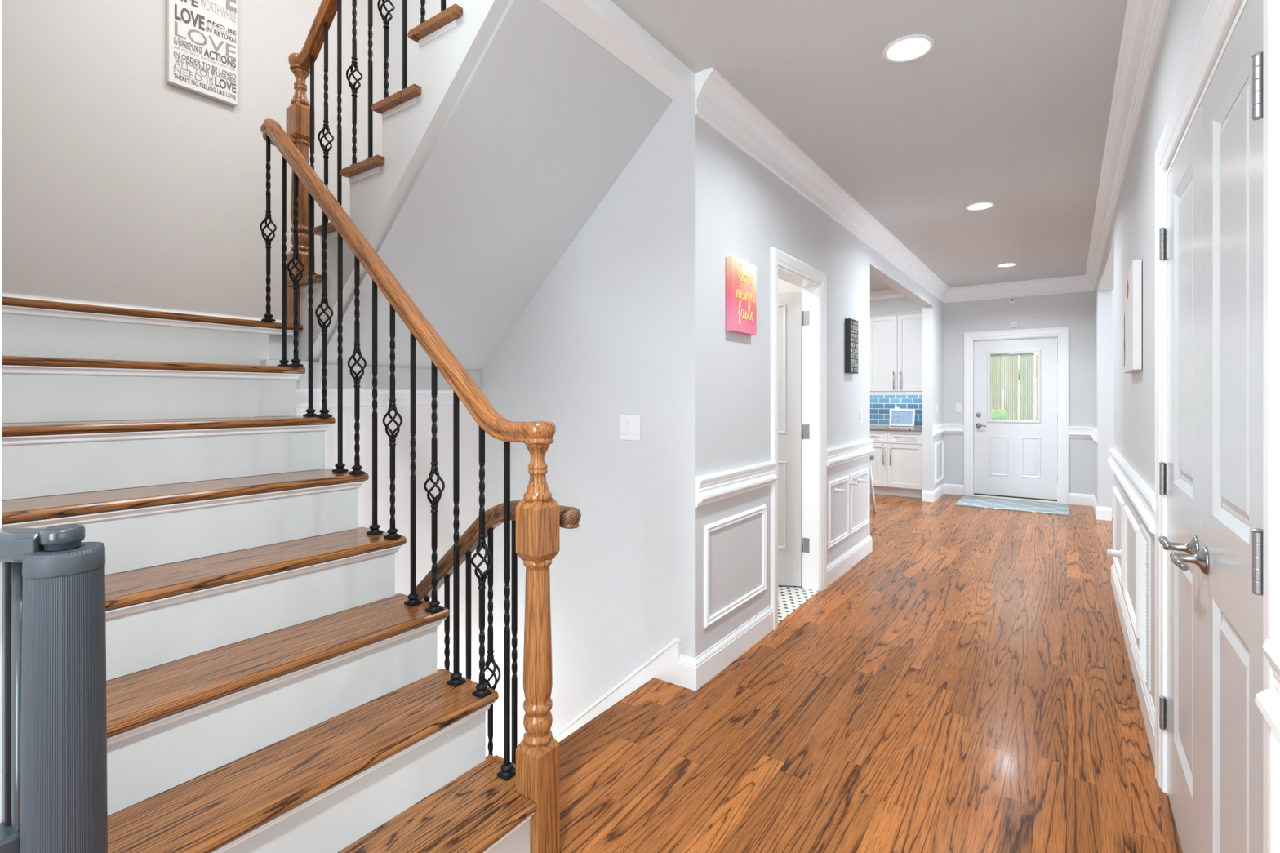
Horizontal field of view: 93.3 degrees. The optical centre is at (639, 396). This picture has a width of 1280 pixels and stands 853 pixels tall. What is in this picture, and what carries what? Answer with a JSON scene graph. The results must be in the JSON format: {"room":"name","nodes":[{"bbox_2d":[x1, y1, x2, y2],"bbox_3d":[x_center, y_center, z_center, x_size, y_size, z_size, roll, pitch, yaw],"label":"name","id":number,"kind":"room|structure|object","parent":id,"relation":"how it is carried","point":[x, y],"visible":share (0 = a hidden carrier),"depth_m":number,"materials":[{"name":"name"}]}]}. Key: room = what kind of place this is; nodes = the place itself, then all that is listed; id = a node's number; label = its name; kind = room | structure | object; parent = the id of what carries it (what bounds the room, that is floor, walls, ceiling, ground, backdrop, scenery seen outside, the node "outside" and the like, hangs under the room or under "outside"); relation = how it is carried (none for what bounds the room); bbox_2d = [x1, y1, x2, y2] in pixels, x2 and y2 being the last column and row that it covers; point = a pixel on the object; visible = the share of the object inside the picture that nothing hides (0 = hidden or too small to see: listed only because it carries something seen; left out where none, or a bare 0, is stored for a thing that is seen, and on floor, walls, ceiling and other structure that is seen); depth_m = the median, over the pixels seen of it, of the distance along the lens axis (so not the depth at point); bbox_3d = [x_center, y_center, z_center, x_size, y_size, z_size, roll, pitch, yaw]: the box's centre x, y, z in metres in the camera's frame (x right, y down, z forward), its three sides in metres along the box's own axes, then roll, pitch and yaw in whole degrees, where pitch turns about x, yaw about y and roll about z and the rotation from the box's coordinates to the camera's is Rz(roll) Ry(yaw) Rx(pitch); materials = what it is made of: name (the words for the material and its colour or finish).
{"room":"home hallway","nodes":[
{"label":"home hallway","id":0,"kind":"room"},
{"bbox_2d":[1,0,382,423],"bbox_3d":[-2.438,-1.179,3.307,0.100,6.000,2.393,0,0,35],"label":"wall","id":1,"kind":"structure","parent":0,"point":[122,184],"depth_m":3.10,"materials":[{"name":"paint"}]},
{"bbox_2d":[1,293,281,322],"bbox_3d":[-2.396,-0.395,3.266,0.016,0.128,2.174,0,0,35],"label":"baseboard","id":2,"kind":"structure","parent":1,"relation":"attached to","point":[5,295],"depth_m":3.02,"materials":[{"name":"white paint"}]},
{"bbox_2d":[166,0,237,106],"bbox_3d":[-2.371,-2.120,3.279,0.038,0.958,0.318,0,0,35],"label":"word sign","id":3,"kind":"object","parent":1,"relation":"attached to","point":[202,35],"visible":1,"depth_m":3.27,"materials":[{"name":"beige"}]},
{"bbox_2d":[259,359,480,683],"bbox_3d":[-1.329,1.830,3.126,0.120,3.982,1.171,0,0,35],"label":"wall","id":4,"kind":"structure","parent":0,"point":[468,503],"depth_m":3.23,"materials":[{"name":"paint"}]},
{"bbox_2d":[295,388,483,406],"bbox_3d":[-1.265,0.006,3.093,0.024,0.081,1.151,0,0,35],"label":"trim","id":5,"kind":"structure","parent":4,"relation":"attached to","point":[402,397],"depth_m":3.00,"materials":[{"name":"white paint"}]},
{"bbox_2d":[0,0,943,822],"bbox_3d":[0.736,-0.179,3.521,0.118,3.000,11.600,0,0,35],"label":"wall","id":6,"kind":"structure","parent":0,"point":[726,203],"depth_m":3.01,"materials":[{"name":"paint"}]},
{"bbox_2d":[678,604,773,691],"bbox_3d":[0.465,1.252,3.089,0.092,0.138,0.871,0,0,35],"label":"baseboard","id":7,"kind":"structure","parent":6,"relation":"attached to","point":[694,673],"depth_m":2.92,"materials":[{"name":"white paint"}]},
{"bbox_2d":[703,504,766,628],"bbox_3d":[0.501,0.837,3.074,0.016,0.476,0.695,0,0,35],"label":"trim","id":8,"kind":"structure","parent":6,"relation":"attached to","point":[708,620],"depth_m":2.97,"materials":[{"name":"white paint"}]},
{"bbox_2d":[694,461,777,507],"bbox_3d":[0.511,0.433,3.067,0.040,0.136,0.853,0,0,35],"label":"trim","id":9,"kind":"structure","parent":6,"relation":"attached to","point":[711,488],"depth_m":2.98,"materials":[{"name":"white paint"}]},
{"bbox_2d":[725,256,756,335],"bbox_3d":[0.520,-0.506,3.079,0.038,0.365,0.285,0,0,35],"label":"canvas art","id":10,"kind":"object","parent":6,"relation":"attached to","point":[740,275],"visible":1,"depth_m":3.03,"materials":[{"name":"pink fabric"}]},
{"bbox_2d":[777,292,809,586],"bbox_3d":[0.795,0.294,4.239,0.758,2.030,0.061,0,0,12],"label":"door","id":11,"kind":"structure","parent":6,"relation":"in","point":[791,544],"depth_m":4.18,"materials":[{"name":"paint"}]},
{"bbox_2d":[770,246,826,630],"bbox_3d":[1.015,0.237,3.795,0.023,2.169,0.918,0,0,35],"label":"trim","id":12,"kind":"structure","parent":6,"relation":"attached to","point":[778,257],"depth_m":3.58,"materials":[{"name":"white paint"}]},
{"bbox_2d":[777,265,819,591],"bbox_3d":[0.959,0.278,3.835,0.120,2.087,0.754,0,0,35],"label":"trim","id":13,"kind":"structure","parent":6,"relation":"attached to","point":[810,289],"depth_m":4.12,"materials":[{"name":"white paint"}]},
{"bbox_2d":[827,475,849,548],"bbox_3d":[1.465,0.837,4.437,0.016,0.471,0.476,0,0,35],"label":"trim","id":14,"kind":"structure","parent":6,"relation":"attached to","point":[846,477],"depth_m":4.40,"materials":[{"name":"white paint"}]},
{"bbox_2d":[834,488,844,493],"bbox_3d":[1.445,0.681,4.367,0.065,0.036,0.036,0,0,35],"label":"peg","id":15,"kind":"object","parent":6,"relation":"attached to","point":[836,490],"visible":1,"depth_m":4.36,"materials":[{"name":"white plastic"}]},
{"bbox_2d":[826,535,872,586],"bbox_3d":[1.574,1.252,4.708,0.150,0.138,1.214,0,0,35],"label":"baseboard","id":16,"kind":"structure","parent":6,"relation":"attached to","point":[841,565],"depth_m":4.60,"materials":[{"name":"white paint"}]},
{"bbox_2d":[826,439,875,468],"bbox_3d":[1.636,0.433,4.658,0.040,0.136,1.204,0,0,35],"label":"trim","id":17,"kind":"structure","parent":6,"relation":"attached to","point":[837,455],"depth_m":4.57,"materials":[{"name":"white paint"}]},
{"bbox_2d":[844,318,857,373],"bbox_3d":[1.632,-0.385,4.649,0.039,0.412,0.213,0,0,35],"label":"block sign","id":18,"kind":"object","parent":6,"relation":"attached to","point":[851,325],"visible":1,"depth_m":4.57,"materials":[{"name":"black wood"}]},
{"bbox_2d":[849,481,857,485],"bbox_3d":[1.630,0.666,4.628,0.065,0.036,0.036,0,0,35],"label":"peg","id":19,"kind":"object","parent":6,"relation":"attached to","point":[851,482],"visible":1,"depth_m":4.61,"materials":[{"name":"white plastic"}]},
{"bbox_2d":[849,467,869,534],"bbox_3d":[1.778,0.837,4.880,0.016,0.471,0.511,0,0,35],"label":"trim","id":20,"kind":"structure","parent":6,"relation":"attached to","point":[866,471],"depth_m":4.89,"materials":[{"name":"white paint"}]},
{"bbox_2d":[859,408,862,423],"bbox_3d":[1.807,0.160,4.926,0.010,0.122,0.070,0,0,35],"label":"light switch","id":21,"kind":"object","parent":6,"relation":"attached to","point":[860,410],"visible":1,"depth_m":4.91,"materials":[{"name":"white plastic"}]},
{"bbox_2d":[857,478,866,483],"bbox_3d":[1.780,0.676,4.840,0.065,0.036,0.036,0,0,35],"label":"peg","id":22,"kind":"object","parent":6,"relation":"attached to","point":[864,481],"visible":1,"depth_m":4.83,"materials":[{"name":"white plastic"}]},
{"bbox_2d":[694,0,1170,302],"bbox_3d":[1.484,-1.368,3.053,1.646,0.187,11.500,0,0,35],"label":"trim","id":23,"kind":"structure","parent":6,"relation":"attached to","point":[718,103],"depth_m":3.47,"materials":[{"name":"white paint"}]},
{"bbox_2d":[934,440,943,484],"bbox_3d":[3.933,0.854,7.929,0.016,0.523,0.578,0,0,35],"label":"trim","id":24,"kind":"structure","parent":6,"relation":"attached to","point":[942,441],"depth_m":7.87,"materials":[{"name":"white paint"}]},
{"bbox_2d":[933,423,964,436],"bbox_3d":[4.002,0.433,7.825,0.248,0.136,0.800,0,0,35],"label":"trim","id":25,"kind":"structure","parent":6,"relation":"attached to","point":[941,428],"depth_m":8.09,"materials":[{"name":"white paint"}]},
{"bbox_2d":[316,0,672,371],"bbox_3d":[-0.674,-0.770,2.798,1.349,1.260,0.951,0,0,35],"label":"staircase underside","id":26,"kind":"structure","parent":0,"point":[545,122],"depth_m":2.65,"materials":[{"name":"paint"}]},
{"bbox_2d":[382,0,672,762],"bbox_3d":[-0.017,-0.179,2.989,4.223,8.000,0.119,0,0,35],"label":"wall","id":27,"kind":"structure","parent":0,"point":[593,346],"depth_m":3.05,"materials":[{"name":"paint"}]},
{"bbox_2d":[552,637,679,742],"bbox_3d":[-0.381,1.904,3.159,1.371,1.597,0.024,0,0,35],"label":"trim","id":28,"kind":"structure","parent":27,"relation":"attached to","point":[663,665],"depth_m":2.89,"materials":[{"name":"white paint"}]},
{"bbox_2d":[619,414,640,440],"bbox_3d":[-0.049,0.151,2.933,0.122,0.122,0.010,0,0,35],"label":"light switch","id":29,"kind":"object","parent":27,"relation":"attached to","point":[629,425],"visible":1,"depth_m":2.93,"materials":[{"name":"white plastic"}]},
{"bbox_2d":[777,278,801,293],"bbox_3d":[1.051,-0.070,7.370,3.809,2.782,4.850,0,0,35],"label":"wall","id":30,"kind":"structure","parent":0,"point":[783,286],"depth_m":4.39,"materials":[{"name":"paint"}]},
{"bbox_2d":[610,0,1126,290],"bbox_3d":[1.252,-1.486,3.156,8.800,0.050,11.600,0,0,35],"label":"ceiling","id":31,"kind":"structure","parent":0,"point":[1009,105],"depth_m":3.01,"materials":[{"name":"paint"}]},
{"bbox_2d":[882,33,934,62],"bbox_3d":[1.124,-1.454,2.531,0.200,0.014,0.200,0,0,35],"label":"recessed light","id":32,"kind":"object","parent":31,"relation":"in","point":[906,48],"visible":1,"depth_m":2.51,"materials":[{"name":"white plastic"}]},
{"bbox_2d":[888,39,928,60],"bbox_3d":[1.124,-1.453,2.531,0.154,0.010,0.154,0,0,35],"label":"diffuser","id":33,"kind":"object","parent":32,"relation":"attached to","point":[901,49],"depth_m":2.52,"materials":[{"name":"white plastic"}]},
{"bbox_2d":[964,201,995,210],"bbox_3d":[2.599,-1.454,4.617,0.200,0.014,0.200,0,0,35],"label":"recessed light","id":34,"kind":"object","parent":31,"relation":"in","point":[980,205],"visible":1,"depth_m":4.59,"materials":[{"name":"white plastic"}]},
{"bbox_2d":[968,203,991,209],"bbox_3d":[2.599,-1.453,4.617,0.154,0.010,0.154,0,0,35],"label":"diffuser","id":35,"kind":"object","parent":34,"relation":"attached to","point":[973,206],"depth_m":4.60,"materials":[{"name":"white plastic"}]},
{"bbox_2d":[995,262,1017,266],"bbox_3d":[4.058,-1.454,6.681,0.200,0.014,0.200,0,0,35],"label":"recessed light","id":36,"kind":"object","parent":31,"relation":"in","point":[1004,264],"visible":1,"depth_m":6.65,"materials":[{"name":"white plastic"}]},
{"bbox_2d":[998,263,1014,266],"bbox_3d":[4.058,-1.453,6.681,0.154,0.010,0.154,0,0,35],"label":"diffuser","id":37,"kind":"object","parent":36,"relation":"attached to","point":[1000,264],"depth_m":6.66,"materials":[{"name":"white plastic"}]},
{"bbox_2d":[558,493,1182,852],"bbox_3d":[1.252,1.331,3.156,8.800,0.021,11.600,0,0,35],"label":"floor","id":38,"kind":"structure","parent":0,"point":[967,685],"depth_m":2.43,"materials":[{"name":"brown wood"}]},
{"bbox_2d":[1,296,536,852],"bbox_3d":[-1.315,0.495,2.504,2.662,1.652,2.171,0,0,35],"label":"staircase","id":39,"kind":"structure","parent":38,"relation":"on","point":[271,688],"depth_m":1.75,"materials":[{"name":"brown wood"}]},
{"bbox_2d":[0,524,107,852],"bbox_3d":[-0.928,0.644,0.936,0.176,0.884,0.103,0,0,0],"label":"baby gate","id":40,"kind":"object","parent":39,"relation":"on","point":[55,712],"visible":1,"depth_m":0.91,"materials":[{"name":"plastic"}]},
{"bbox_2d":[286,0,510,361],"bbox_3d":[-0.726,-0.919,2.783,1.535,1.715,1.029,0,0,35],"label":"staircase","id":41,"kind":"structure","parent":39,"relation":"on","point":[451,42],"depth_m":2.32,"materials":[{"name":"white wood"}]},
{"bbox_2d":[286,0,445,324],"bbox_3d":[-1.069,-1.498,2.460,1.382,2.325,0.096,0,0,35],"label":"balustrade","id":42,"kind":"object","parent":41,"relation":"on","point":[300,113],"visible":0.7,"depth_m":2.69,"materials":[{"name":"brown wood"}]},
{"bbox_2d":[317,124,333,151],"bbox_3d":[-1.401,-1.149,2.695,0.060,0.131,0.060,0,0,35],"label":"basket","id":43,"kind":"object","parent":42,"relation":"on","point":[325,126],"depth_m":2.69,"materials":[{"name":"black metal"}]},
{"bbox_2d":[346,62,362,90],"bbox_3d":[-1.211,-1.355,2.561,0.060,0.131,0.060,0,0,35],"label":"basket","id":44,"kind":"object","parent":42,"relation":"on","point":[353,87],"depth_m":2.55,"materials":[{"name":"black metal"}]},
{"bbox_2d":[377,0,395,22],"bbox_3d":[-1.019,-1.562,2.425,0.060,0.131,0.060,0,0,35],"label":"basket","id":45,"kind":"object","parent":42,"relation":"on","point":[384,17],"depth_m":2.42,"materials":[{"name":"black metal"}]},
{"bbox_2d":[259,118,559,852],"bbox_3d":[-0.957,0.057,2.231,1.785,2.525,0.167,0,0,35],"label":"balustrade","id":46,"kind":"object","parent":39,"relation":"on","point":[537,772],"visible":1,"depth_m":1.91,"materials":[{"name":"brown wood"}]},
{"bbox_2d":[259,215,276,242],"bbox_3d":[-1.635,-0.736,2.656,0.060,0.131,0.060,0,0,35],"label":"basket","id":47,"kind":"object","parent":46,"relation":"on","point":[267,239],"depth_m":2.65,"materials":[{"name":"black metal"}]},
{"bbox_2d":[287,254,304,283],"bbox_3d":[-1.431,-0.529,2.512,0.060,0.131,0.060,0,0,35],"label":"basket","id":48,"kind":"object","parent":46,"relation":"on","point":[295,280],"depth_m":2.50,"materials":[{"name":"black metal"}]},
{"bbox_2d":[315,299,333,329],"bbox_3d":[-1.244,-0.323,2.379,0.060,0.131,0.060,0,0,35],"label":"basket","id":49,"kind":"object","parent":46,"relation":"on","point":[323,326],"depth_m":2.37,"materials":[{"name":"black metal"}]},
{"bbox_2d":[347,349,366,381],"bbox_3d":[-1.051,-0.116,2.243,0.060,0.131,0.060,0,0,35],"label":"basket","id":50,"kind":"object","parent":46,"relation":"on","point":[356,378],"depth_m":2.24,"materials":[{"name":"black metal"}]},
{"bbox_2d":[382,405,402,439],"bbox_3d":[-0.866,0.090,2.112,0.060,0.131,0.060,0,0,35],"label":"basket","id":51,"kind":"object","parent":46,"relation":"on","point":[393,436],"depth_m":2.10,"materials":[{"name":"black metal"}]},
{"bbox_2d":[423,469,444,505],"bbox_3d":[-0.673,0.297,1.976,0.060,0.131,0.060,0,0,35],"label":"basket","id":52,"kind":"object","parent":46,"relation":"on","point":[434,502],"depth_m":1.97,"materials":[{"name":"black metal"}]},
{"bbox_2d":[471,542,493,582],"bbox_3d":[-0.482,0.503,1.841,0.060,0.131,0.060,0,0,35],"label":"basket","id":53,"kind":"object","parent":46,"relation":"on","point":[483,575],"depth_m":1.83,"materials":[{"name":"black metal"}]},
{"bbox_2d":[870,455,876,511],"bbox_3d":[2.453,0.999,6.900,0.404,0.646,0.334,0,0,35],"label":"stool","id":54,"kind":"object","parent":38,"relation":"on","point":[872,457],"visible":0.21,"depth_m":6.90,"materials":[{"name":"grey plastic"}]},
{"bbox_2d":[870,429,922,497],"bbox_3d":[3.242,0.882,8.393,1.405,0.877,0.640,0,0,35],"label":"base cabinet","id":55,"kind":"object","parent":38,"relation":"on","point":[896,465],"visible":0.5,"depth_m":7.96,"materials":[{"name":"paint"}]},
{"bbox_2d":[870,425,922,431],"bbox_3d":[3.244,0.426,8.396,1.405,0.034,0.633,0,0,35],"label":"countertop","id":56,"kind":"structure","parent":55,"relation":"on","point":[872,427],"depth_m":8.03,"materials":[{"name":"stone"}]},
{"bbox_2d":[888,408,915,426],"bbox_3d":[3.588,0.290,8.263,0.320,0.233,0.076,0,0,35],"label":"picture frame","id":57,"kind":"object","parent":56,"relation":"on","point":[898,417],"visible":1,"depth_m":8.26,"materials":[{"name":"white plastic"}]},
{"bbox_2d":[891,411,912,424],"bbox_3d":[3.589,0.290,8.266,0.270,0.185,0.006,0,-14,35],"label":"print","id":58,"kind":"object","parent":57,"relation":"attached to","point":[897,417],"depth_m":8.26},
{"bbox_2d":[955,496,1068,515],"bbox_3d":[4.504,1.315,7.320,1.130,0.012,0.755,0,0,35],"label":"door mat","id":59,"kind":"object","parent":38,"relation":"on","point":[980,502],"visible":1,"depth_m":7.24,"materials":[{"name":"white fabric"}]},
{"bbox_2d":[870,297,922,313],"bbox_3d":[3.050,-1.308,8.725,2.109,0.307,0.330,0,0,35],"label":"wall","id":60,"kind":"structure","parent":0,"point":[897,304],"depth_m":8.23,"materials":[{"name":"paint"}]},
{"bbox_2d":[870,288,906,300],"bbox_3d":[2.933,-1.399,8.560,2.109,0.123,0.074,0,0,35],"label":"trim","id":61,"kind":"structure","parent":60,"relation":"attached to","point":[885,294],"depth_m":8.27,"materials":[{"name":"white paint"}]},
{"bbox_2d":[922,483,964,502],"bbox_3d":[3.949,1.252,7.853,0.248,0.138,0.861,0,0,44],"label":"baseboard","id":62,"kind":"structure","parent":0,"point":[951,489],"depth_m":8.07,"materials":[{"name":"white paint"}]},
{"bbox_2d":[943,290,1094,494],"bbox_3d":[4.895,-0.070,7.776,1.764,2.782,0.150,0,0,35],"label":"wall","id":63,"kind":"structure","parent":0,"point":[1073,310],"depth_m":7.59,"materials":[{"name":"paint"}]},
{"bbox_2d":[870,310,922,395],"bbox_3d":[3.321,-0.584,8.505,1.405,1.130,0.353,0,0,35],"label":"upper cabinet","id":64,"kind":"object","parent":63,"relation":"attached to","point":[895,337],"visible":0.5,"depth_m":8.21,"materials":[{"name":"paint"}]},
{"bbox_2d":[955,403,961,412],"bbox_3d":[4.282,0.149,8.111,0.070,0.125,0.010,0,0,35],"label":"light switch","id":65,"kind":"object","parent":63,"relation":"attached to","point":[958,406],"visible":1,"depth_m":8.11,"materials":[{"name":"white plastic"}]},
{"bbox_2d":[1008,297,1016,303],"bbox_3d":[4.775,-1.239,7.747,0.084,0.084,0.036,0,0,35],"label":"sprinkler","id":66,"kind":"object","parent":63,"relation":"attached to","point":[1012,300],"visible":1,"depth_m":7.75,"materials":[{"name":"white plastic"}]},
{"bbox_2d":[1010,321,1017,327],"bbox_3d":[4.795,-0.924,7.736,0.070,0.080,0.031,0,0,35],"label":"sensor","id":67,"kind":"object","parent":63,"relation":"attached to","point":[1013,324],"visible":1,"depth_m":7.72,"materials":[{"name":"white plastic"}]},
{"bbox_2d":[973,337,1057,501],"bbox_3d":[4.818,0.282,7.764,0.932,2.042,0.104,0,0,35],"label":"door","id":68,"kind":"structure","parent":63,"relation":"in","point":[1015,381],"depth_m":7.76,"materials":[{"name":"paint"}]},
{"bbox_2d":[964,326,1068,504],"bbox_3d":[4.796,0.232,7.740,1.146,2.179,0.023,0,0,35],"label":"trim","id":69,"kind":"structure","parent":63,"relation":"attached to","point":[1062,333],"depth_m":7.67,"materials":[{"name":"white paint"}]},
{"bbox_2d":[1111,286,1114,518],"bbox_3d":[5.566,-0.070,4.332,3.309,2.782,3.300,0,0,35],"label":"wall","id":70,"kind":"structure","parent":0,"point":[1113,291],"depth_m":6.54,"materials":[{"name":"paint"}]},
{"bbox_2d":[1068,493,1111,520],"bbox_3d":[5.141,1.252,6.918,0.253,0.138,1.004,0,0,28],"label":"baseboard","id":71,"kind":"structure","parent":70,"relation":"attached to","point":[1100,513],"depth_m":7.28,"materials":[{"name":"white paint"}]},
{"bbox_2d":[1094,0,1242,707],"bbox_3d":[2.176,-0.070,2.503,0.118,2.782,11.600,0,0,35],"label":"wall","id":72,"kind":"structure","parent":0,"point":[1131,237],"depth_m":2.88,"materials":[{"name":"paint"}]},
{"bbox_2d":[1068,426,1097,443],"bbox_3d":[5.101,0.433,6.963,0.253,0.136,0.940,0,0,35],"label":"trim","id":73,"kind":"structure","parent":72,"relation":"attached to","point":[1073,431],"depth_m":7.31,"materials":[{"name":"white paint"}]},
{"bbox_2d":[1106,548,1120,559],"bbox_3d":[2.908,0.961,3.700,0.068,0.059,0.060,0,0,35],"label":"peg","id":74,"kind":"object","parent":72,"relation":"attached to","point":[1111,553],"visible":0.88,"depth_m":3.69,"materials":[{"name":"white plastic"}]},
{"bbox_2d":[1106,548,1110,556],"bbox_3d":[2.885,0.961,3.716,0.012,0.047,0.048,0,0,35],"label":"cup","id":75,"kind":"object","parent":74,"relation":"on","point":[1108,550],"depth_m":3.70,"materials":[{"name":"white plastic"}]},
{"bbox_2d":[1112,485,1124,587],"bbox_3d":[3.016,0.859,3.808,0.016,0.493,0.808,0,0,35],"label":"trim","id":76,"kind":"structure","parent":72,"relation":"attached to","point":[1115,492],"depth_m":3.77,"materials":[{"name":"white paint"}]},
{"bbox_2d":[1106,448,1155,534],"bbox_3d":[2.569,0.433,3.196,0.040,0.136,2.695,0,0,35],"label":"trim","id":77,"kind":"structure","parent":72,"relation":"attached to","point":[1141,495],"depth_m":2.64,"materials":[{"name":"white paint"}]},
{"bbox_2d":[1123,505,1139,639],"bbox_3d":[2.482,0.854,3.052,0.016,0.503,0.758,0,0,35],"label":"trim","id":78,"kind":"structure","parent":72,"relation":"attached to","point":[1135,619],"depth_m":2.97,"materials":[{"name":"white paint"}]},
{"bbox_2d":[1123,259,1142,373],"bbox_3d":[2.350,-0.361,2.885,0.032,0.485,0.545,0,0,35],"label":"canvas art","id":79,"kind":"object","parent":72,"relation":"attached to","point":[1132,281],"visible":1,"depth_m":2.68,"materials":[{"name":"grey"}]},
{"bbox_2d":[1111,563,1155,766],"bbox_3d":[2.628,1.252,3.158,0.134,0.138,2.701,0,0,35],"label":"baseboard","id":80,"kind":"structure","parent":72,"relation":"attached to","point":[1146,703],"depth_m":2.78,"materials":[{"name":"white paint"}]},
{"bbox_2d":[1138,524,1151,691],"bbox_3d":[2.119,0.869,2.537,0.014,0.605,0.330,0,0,35],"label":"air vent","id":81,"kind":"object","parent":72,"relation":"in","point":[1144,541],"visible":1,"depth_m":2.46,"materials":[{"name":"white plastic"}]},
{"bbox_2d":[1158,102,1201,852],"bbox_3d":[1.559,0.291,1.763,0.104,2.045,0.634,0,0,35],"label":"door","id":82,"kind":"structure","parent":72,"relation":"in","point":[1180,242],"depth_m":1.74,"materials":[{"name":"paint"}]},
{"bbox_2d":[1169,0,1262,852],"bbox_3d":[1.191,0.291,1.243,0.104,2.045,0.633,0,0,35],"label":"door","id":83,"kind":"structure","parent":72,"relation":"in","point":[1229,558],"depth_m":1.25,"materials":[{"name":"paint"}]},
{"bbox_2d":[1155,0,1279,852],"bbox_3d":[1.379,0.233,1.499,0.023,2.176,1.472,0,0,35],"label":"trim","id":84,"kind":"structure","parent":72,"relation":"attached to","point":[1220,15],"depth_m":0.96,"materials":[{"name":"white paint"}]},
{"bbox_2d":[1254,639,1279,742],"bbox_3d":[0.739,0.433,0.608,0.040,0.136,0.725,0,0,35],"label":"trim","id":85,"kind":"structure","parent":72,"relation":"attached to","point":[1268,701],"depth_m":0.88,"materials":[{"name":"white paint"}]},
{"bbox_3d":[2.480,-0.070,9.391,3.809,2.782,0.100,0,0,35],"label":"wall","id":86,"kind":"structure","parent":0,"visible":0},
{"bbox_2d":[870,395,922,426],"bbox_3d":[3.140,0.165,8.856,2.105,0.488,0.010,0,0,35],"label":"backsplash","id":87,"kind":"structure","parent":86,"relation":"attached to","point":[880,405],"depth_m":8.57,"materials":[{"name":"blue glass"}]},
{"bbox_3d":[-0.237,2.701,2.324,0.100,2.240,1.221,0,0,35],"label":"wall","id":88,"kind":"structure","parent":0,"visible":0},
{"bbox_3d":[-0.642,1.940,2.649,0.977,0.825,1.105,0,0,35],"label":"staircase","id":89,"kind":"structure","parent":88,"relation":"on","visible":0},
{"bbox_2d":[408,500,581,764],"bbox_3d":[-0.712,1.030,2.139,1.306,1.408,0.065,0,0,35],"label":"balustrade","id":90,"kind":"object","parent":89,"relation":"on","point":[570,517],"visible":0.25,"depth_m":1.98,"materials":[{"name":"brown wood"}]},
{"bbox_2d":[484,657,500,689],"bbox_3d":[-0.491,0.916,1.982,0.060,0.131,0.060,0,0,35],"label":"basket","id":91,"kind":"object","parent":90,"relation":"on","point":[489,660],"depth_m":1.98,"materials":[{"name":"black metal"}]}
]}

